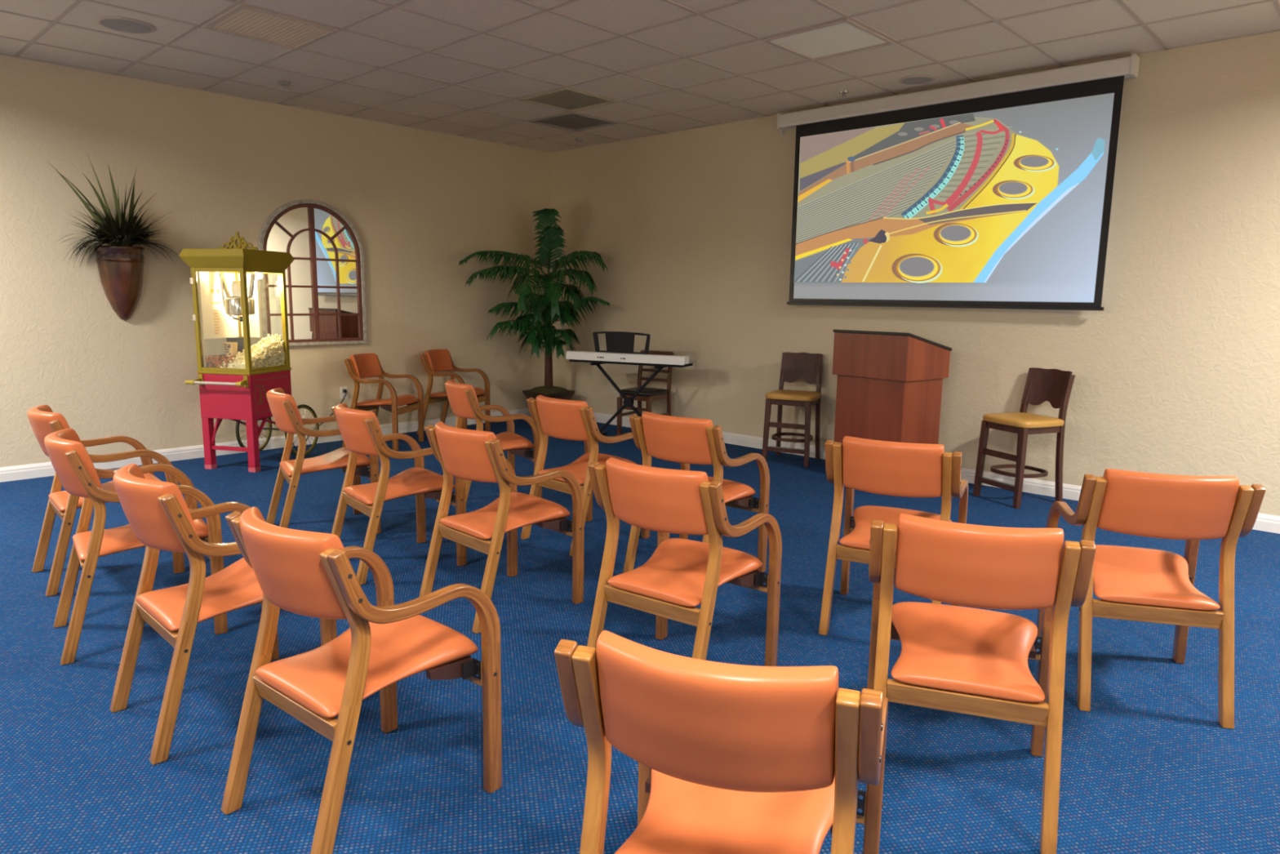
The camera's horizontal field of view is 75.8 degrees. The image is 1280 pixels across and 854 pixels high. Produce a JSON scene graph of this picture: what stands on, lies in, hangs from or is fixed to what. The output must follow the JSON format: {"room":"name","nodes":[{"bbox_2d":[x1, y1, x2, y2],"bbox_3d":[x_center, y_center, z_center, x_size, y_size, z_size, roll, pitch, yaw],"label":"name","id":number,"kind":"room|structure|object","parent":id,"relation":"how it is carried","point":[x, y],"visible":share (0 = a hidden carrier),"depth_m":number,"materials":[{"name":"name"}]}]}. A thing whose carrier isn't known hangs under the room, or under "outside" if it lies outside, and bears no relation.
{"room":"community hall","nodes":[
{"label":"community hall","id":0,"kind":"room"},
{"bbox_2d":[0,54,551,467],"bbox_3d":[-4.324,-1.188,6.137,0.120,3.092,9.720,9,12,43],"label":"wall","id":1,"kind":"structure","parent":0,"point":[419,202],"depth_m":6.75,"materials":[{"name":"beige paint"}]},
{"bbox_2d":[46,155,180,320],"bbox_3d":[-3.838,-1.397,6.167,0.499,1.210,0.919,9,12,43],"label":"wall planter","id":2,"kind":"object","parent":1,"relation":"attached to","point":[120,264],"visible":1,"depth_m":6.22,"materials":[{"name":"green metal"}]},
{"bbox_2d":[0,408,531,482],"bbox_3d":[-4.341,0.302,6.276,0.016,0.105,9.584,9,12,43],"label":"baseboard","id":3,"kind":"structure","parent":1,"relation":"attached to","point":[39,469],"depth_m":6.91,"materials":[{"name":"white paint"}]},
{"bbox_2d":[257,199,367,346],"bbox_3d":[-2.952,-1.391,7.456,0.034,1.295,0.970,9,12,43],"label":"arched mirror","id":4,"kind":"object","parent":1,"relation":"attached to","point":[325,280],"visible":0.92,"depth_m":7.47,"materials":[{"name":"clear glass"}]},
{"bbox_2d":[340,386,347,399],"bbox_3d":[-2.813,-0.325,7.816,0.008,0.116,0.072,9,12,43],"label":"wall outlet","id":5,"kind":"object","parent":1,"relation":"attached to","point":[342,394],"visible":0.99,"depth_m":7.81,"materials":[{"name":"white plastic"}]},
{"bbox_2d":[524,395,572,399],"bbox_3d":[-1.014,-0.204,9.140,0.368,0.300,0.368,9,12,41],"label":"pot","id":6,"kind":"object","parent":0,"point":[559,397],"depth_m":9.02,"materials":[{"name":"brown ceramic"}]},
{"bbox_2d":[0,418,1279,853],"bbox_3d":[-0.926,0.952,3.123,9.640,0.100,9.840,9,12,43],"label":"floor","id":7,"kind":"structure","parent":0,"point":[1151,767],"depth_m":2.77,"materials":[{"name":"blue carpet"}]},
{"bbox_2d":[26,404,184,596],"bbox_3d":[-2.656,0.308,4.052,0.567,0.835,0.536,-7,12,-42],"label":"armchair","id":8,"kind":"object","parent":7,"relation":"on","point":[43,421],"visible":0.5,"depth_m":3.89,"materials":[{"name":"leather"}]},
{"bbox_2d":[44,428,227,665],"bbox_3d":[-2.078,0.424,3.363,0.567,0.835,0.536,-6,11,-37],"label":"armchair","id":9,"kind":"object","parent":7,"relation":"on","point":[71,461],"visible":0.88,"depth_m":3.17,"materials":[{"name":"leather"}]},
{"bbox_2d":[109,463,337,764],"bbox_3d":[-1.407,0.534,2.732,0.536,0.835,0.567,9,12,43],"label":"armchair","id":10,"kind":"object","parent":7,"relation":"on","point":[157,513],"visible":0.75,"depth_m":2.50,"materials":[{"name":"leather"}]},
{"bbox_2d":[178,231,319,472],"bbox_3d":[-3.130,-0.627,6.690,0.596,1.845,0.990,3,9,13],"label":"cart","id":11,"kind":"object","parent":7,"relation":"on","point":[232,388],"visible":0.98,"depth_m":6.40,"materials":[{"name":"paint"}]},
{"bbox_2d":[204,354,225,367],"bbox_3d":[-3.316,-0.512,6.508,0.100,0.108,0.210,3,9,13],"label":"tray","id":12,"kind":"object","parent":11,"relation":"on","point":[211,360],"depth_m":6.41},
{"bbox_2d":[223,342,237,357],"bbox_3d":[-3.241,-0.612,6.521,0.100,0.115,0.100,3,9,13],"label":"tub","id":13,"kind":"object","parent":11,"relation":"in","point":[231,348],"visible":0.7,"depth_m":6.49,"materials":[{"name":"beige paper"}]},
{"bbox_2d":[223,343,231,355],"bbox_3d":[-3.250,-0.612,6.481,0.058,0.092,0.018,3,9,13],"label":"print","id":14,"kind":"object","parent":13,"relation":"attached to","point":[227,346],"depth_m":6.48},
{"bbox_2d":[224,297,254,315],"bbox_3d":[-3.144,-0.945,6.467,0.212,0.132,0.212,3,9,13],"label":"kettle","id":15,"kind":"object","parent":11,"relation":"on","point":[233,306],"depth_m":6.38,"materials":[{"name":"metal"}]},
{"bbox_2d":[292,389,346,448],"bbox_3d":[-2.974,-0.063,7.478,0.144,0.484,0.832,4,10,22],"label":"power cord","id":16,"kind":"object","parent":7,"relation":"on","point":[344,390],"visible":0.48,"depth_m":7.69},
{"bbox_2d":[266,387,381,533],"bbox_3d":[-1.889,0.194,4.837,0.567,0.835,0.536,-5,10,-30],"label":"armchair","id":17,"kind":"object","parent":7,"relation":"on","point":[284,409],"visible":0.88,"depth_m":4.70,"materials":[{"name":"leather"}]},
{"bbox_2d":[221,506,502,853],"bbox_3d":[-0.771,0.621,2.237,0.536,0.835,0.567,8,11,38],"label":"armchair","id":18,"kind":"object","parent":7,"relation":"on","point":[307,573],"visible":1,"depth_m":2.14,"materials":[{"name":"leather"}]},
{"bbox_2d":[342,353,424,450],"bbox_3d":[-2.385,-0.250,7.598,0.567,0.835,0.536,3,9,11],"label":"armchair","id":19,"kind":"object","parent":7,"relation":"on","point":[359,366],"visible":0.98,"depth_m":7.54,"materials":[{"name":"leather"}]},
{"bbox_2d":[331,403,466,584],"bbox_3d":[-1.279,0.296,4.245,0.567,0.835,0.536,-6,11,-38],"label":"armchair","id":20,"kind":"object","parent":7,"relation":"on","point":[360,430],"visible":0.95,"depth_m":4.14,"materials":[{"name":"leather"}]},
{"bbox_2d":[416,349,490,434],"bbox_3d":[-1.892,-0.355,8.305,0.567,0.835,0.536,3,9,16],"label":"armchair","id":21,"kind":"object","parent":7,"relation":"on","point":[433,361],"visible":0.8,"depth_m":8.33,"materials":[{"name":"leather"}]},
{"bbox_2d":[436,379,542,502],"bbox_3d":[-1.017,0.107,5.462,0.567,0.835,0.536,-4,10,-29],"label":"armchair","id":22,"kind":"object","parent":7,"relation":"on","point":[462,397],"visible":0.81,"depth_m":5.32,"materials":[{"name":"leather"}]},
{"bbox_2d":[418,421,584,633],"bbox_3d":[-0.639,0.390,3.708,0.536,0.835,0.567,10,13,44],"label":"armchair","id":23,"kind":"object","parent":7,"relation":"on","point":[477,455],"visible":1,"depth_m":3.62,"materials":[{"name":"leather"}]},
{"bbox_2d":[458,208,610,399],"bbox_3d":[-1.058,-1.119,8.553,1.081,2.286,1.353,9,12,41],"label":"potted palm","id":24,"kind":"object","parent":7,"relation":"on","point":[553,309],"visible":0.98,"depth_m":8.64,"materials":[{"name":"green plant"}]},
{"bbox_2d":[520,395,649,555],"bbox_3d":[-0.323,0.232,4.733,0.536,0.835,0.567,10,13,44],"label":"armchair","id":25,"kind":"object","parent":7,"relation":"on","point":[562,419],"visible":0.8,"depth_m":4.53,"materials":[{"name":"leather"}]},
{"bbox_2d":[590,362,667,435],"bbox_3d":[-0.096,-0.240,8.003,0.750,0.752,0.360,5,10,26],"label":"keyboard stand","id":26,"kind":"object","parent":7,"relation":"on","point":[628,402],"visible":0.59,"depth_m":7.96,"materials":[{"name":"black metal"}]},
{"bbox_2d":[565,331,696,367],"bbox_3d":[-0.098,-0.763,7.918,1.265,0.307,0.294,5,10,26],"label":"keyboard","id":27,"kind":"object","parent":26,"relation":"on","point":[620,344],"visible":1,"depth_m":7.83,"materials":[{"name":"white plastic"}]},
{"bbox_2d":[617,350,673,435],"bbox_3d":[0.050,-0.329,8.257,0.400,0.851,0.458,7,11,33],"label":"chair","id":28,"kind":"object","parent":7,"relation":"on","point":[646,394],"visible":0.62,"depth_m":8.24,"materials":[{"name":"brown wood"}]},
{"bbox_2d":[586,457,782,666],"bbox_3d":[0.144,0.515,2.982,0.536,0.835,0.567,7,11,35],"label":"armchair","id":29,"kind":"object","parent":7,"relation":"on","point":[681,575],"visible":0.98,"depth_m":2.85,"materials":[{"name":"leather"}]},
{"bbox_2d":[622,411,769,573],"bbox_3d":[0.275,0.334,4.139,0.536,0.835,0.567,8,12,39],"label":"armchair","id":30,"kind":"object","parent":7,"relation":"on","point":[685,441],"visible":0.72,"depth_m":3.97,"materials":[{"name":"leather"}]},
{"bbox_2d":[554,630,888,853],"bbox_3d":[0.168,0.742,1.549,0.536,0.835,0.567,4,10,19],"label":"armchair","id":31,"kind":"object","parent":7,"relation":"on","point":[732,758],"visible":1,"depth_m":1.32,"materials":[{"name":"orange leather"}]},
{"bbox_2d":[761,351,822,467],"bbox_3d":[1.331,-0.166,7.096,0.424,0.928,0.474,5,10,26],"label":"bar stool","id":32,"kind":"object","parent":7,"relation":"on","point":[807,366],"visible":0.99,"depth_m":7.09,"materials":[{"name":"brown wood"}]},
{"bbox_2d":[832,328,951,444],"bbox_3d":[1.925,-0.165,6.389,0.578,1.162,0.676,-6,11,-38],"label":"lectern","id":33,"kind":"object","parent":7,"relation":"on","point":[889,384],"visible":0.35,"depth_m":6.16,"materials":[{"name":"brown wood"}]},
{"bbox_2d":[818,435,968,635],"bbox_3d":[1.092,0.440,3.539,0.536,0.835,0.567,5,10,26],"label":"armchair","id":34,"kind":"object","parent":7,"relation":"on","point":[906,469],"visible":0.78,"depth_m":3.37,"materials":[{"name":"leather"}]},
{"bbox_2d":[866,513,1096,853],"bbox_3d":[0.923,0.627,2.343,0.536,0.835,0.567,4,9,18],"label":"armchair","id":35,"kind":"object","parent":7,"relation":"on","point":[957,659],"visible":0.98,"depth_m":2.15,"materials":[{"name":"leather"}]},
{"bbox_2d":[973,367,1075,508],"bbox_3d":[2.712,0.059,5.796,0.474,0.928,0.424,-3,10,-21],"label":"bar stool","id":36,"kind":"object","parent":7,"relation":"on","point":[1054,386],"visible":0.97,"depth_m":5.73,"materials":[{"name":"brown wood"}]},
{"bbox_2d":[1036,468,1266,728],"bbox_3d":[1.820,0.537,2.991,0.536,0.835,0.567,3,9,14],"label":"armchair","id":37,"kind":"object","parent":7,"relation":"on","point":[1135,584],"visible":0.91,"depth_m":2.80,"materials":[{"name":"leather"}]},
{"bbox_2d":[0,0,1279,151],"bbox_3d":[-0.885,-2.102,2.640,9.640,0.100,9.840,9,12,43],"label":"ceiling","id":38,"kind":"structure","parent":0,"point":[548,31],"depth_m":5.41,"materials":[{"name":"tile"}]},
{"bbox_2d":[96,16,155,34],"bbox_3d":[-3.140,-2.454,5.033,0.310,0.014,0.310,9,12,43],"label":"ceiling speaker","id":39,"kind":"object","parent":38,"relation":"attached to","point":[124,24],"visible":1,"depth_m":5.01,"materials":[{"name":"paint"}]},
{"bbox_2d":[201,4,338,49],"bbox_3d":[-2.265,-2.442,5.040,0.586,0.016,0.586,9,12,43],"label":"recessed light","id":40,"kind":"object","parent":38,"relation":"in","point":[242,21],"visible":1,"depth_m":5.04,"materials":[{"name":"paint"}]},
{"bbox_2d":[277,80,290,86],"bbox_3d":[-2.747,-2.649,6.352,0.090,0.030,0.090,9,12,43],"label":"smoke detector","id":41,"kind":"object","parent":38,"relation":"attached to","point":[284,83],"visible":1,"depth_m":6.33,"materials":[{"name":"grey plastic"}]},
{"bbox_2d":[518,87,618,112],"bbox_3d":[-0.590,-2.697,6.796,0.586,0.015,0.586,9,12,43],"label":"ceiling vent","id":42,"kind":"object","parent":38,"relation":"in","point":[528,100],"visible":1,"depth_m":6.79,"materials":[{"name":"grey metal"}]},
{"bbox_2d":[525,90,610,110],"bbox_3d":[-0.590,-2.698,6.796,0.526,0.002,0.527,9,12,43],"label":"grille","id":43,"kind":"object","parent":42,"relation":"attached to","point":[528,100],"depth_m":6.81,"materials":[{"name":"grey metal"}]},
{"bbox_2d":[528,112,618,132],"bbox_3d":[-0.615,-2.833,7.648,0.586,0.015,0.586,9,12,43],"label":"ceiling vent","id":44,"kind":"object","parent":38,"relation":"in","point":[537,121],"visible":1,"depth_m":7.65,"materials":[{"name":"grey metal"}]},
{"bbox_2d":[537,114,609,129],"bbox_3d":[-0.615,-2.833,7.647,0.526,0.002,0.527,9,12,43],"label":"grille","id":45,"kind":"object","parent":44,"relation":"attached to","point":[606,124],"depth_m":7.65,"materials":[{"name":"grey metal"}]},
{"bbox_2d":[575,137,583,142],"bbox_3d":[-0.623,-2.956,8.478,0.090,0.030,0.090,9,12,43],"label":"smoke detector","id":46,"kind":"object","parent":38,"relation":"attached to","point":[578,140],"visible":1,"depth_m":8.45,"materials":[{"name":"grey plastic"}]},
{"bbox_2d":[0,0,1279,152],"bbox_3d":[-0.885,-2.050,2.648,9.400,0.006,9.600,9,12,43],"label":"grid","id":47,"kind":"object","parent":38,"relation":"attached to","point":[1276,2],"depth_m":5.51,"materials":[{"name":"paint"}]},
{"bbox_2d":[763,18,894,61],"bbox_3d":[1.183,-2.411,5.145,0.586,0.016,0.586,9,12,43],"label":"recessed light","id":48,"kind":"object","parent":38,"relation":"in","point":[845,37],"visible":1,"depth_m":5.14,"materials":[{"name":"paint"}]},
{"bbox_2d":[839,90,848,99],"bbox_3d":[1.595,-2.591,6.436,0.076,0.053,0.076,9,12,43],"label":"sprinkler","id":49,"kind":"object","parent":38,"relation":"attached to","point":[844,92],"visible":1,"depth_m":6.42,"materials":[{"name":"metal"}]},
{"bbox_2d":[898,75,934,84],"bbox_3d":[2.030,-2.542,6.035,0.250,0.014,0.250,9,12,43],"label":"ceiling speaker","id":50,"kind":"object","parent":38,"relation":"attached to","point":[914,79],"visible":1,"depth_m":6.01,"materials":[{"name":"paint"}]},
{"bbox_2d":[902,77,931,84],"bbox_3d":[2.030,-2.540,6.035,0.210,0.011,0.210,9,12,43],"label":"grille","id":51,"kind":"object","parent":50,"relation":"attached to","point":[904,80],"depth_m":6.02,"materials":[{"name":"white metal"}]},
{"bbox_2d":[551,31,1279,515],"bbox_3d":[2.432,-1.132,6.370,9.400,3.092,0.120,9,12,43],"label":"wall","id":52,"kind":"structure","parent":0,"point":[1178,373],"depth_m":5.90,"materials":[{"name":"beige paint"}]},
{"bbox_2d":[593,412,1279,533],"bbox_3d":[2.365,0.350,6.555,9.400,0.105,0.016,9,12,43],"label":"baseboard","id":53,"kind":"structure","parent":52,"relation":"attached to","point":[1265,522],"depth_m":6.25,"materials":[{"name":"white paint"}]},
{"bbox_2d":[777,54,1139,311],"bbox_3d":[2.192,-1.743,6.340,2.740,1.622,0.126,9,12,43],"label":"projection screen","id":54,"kind":"object","parent":52,"relation":"attached to","point":[988,193],"visible":1,"depth_m":6.09,"materials":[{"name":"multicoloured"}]},
{"bbox_2d":[793,113,1105,283],"bbox_3d":[2.206,-1.717,6.274,2.362,1.223,0.013,9,12,43],"label":"picture","id":55,"kind":"object","parent":54,"relation":"attached to","point":[939,197],"depth_m":6.15,"materials":[{"name":"multicoloured"}]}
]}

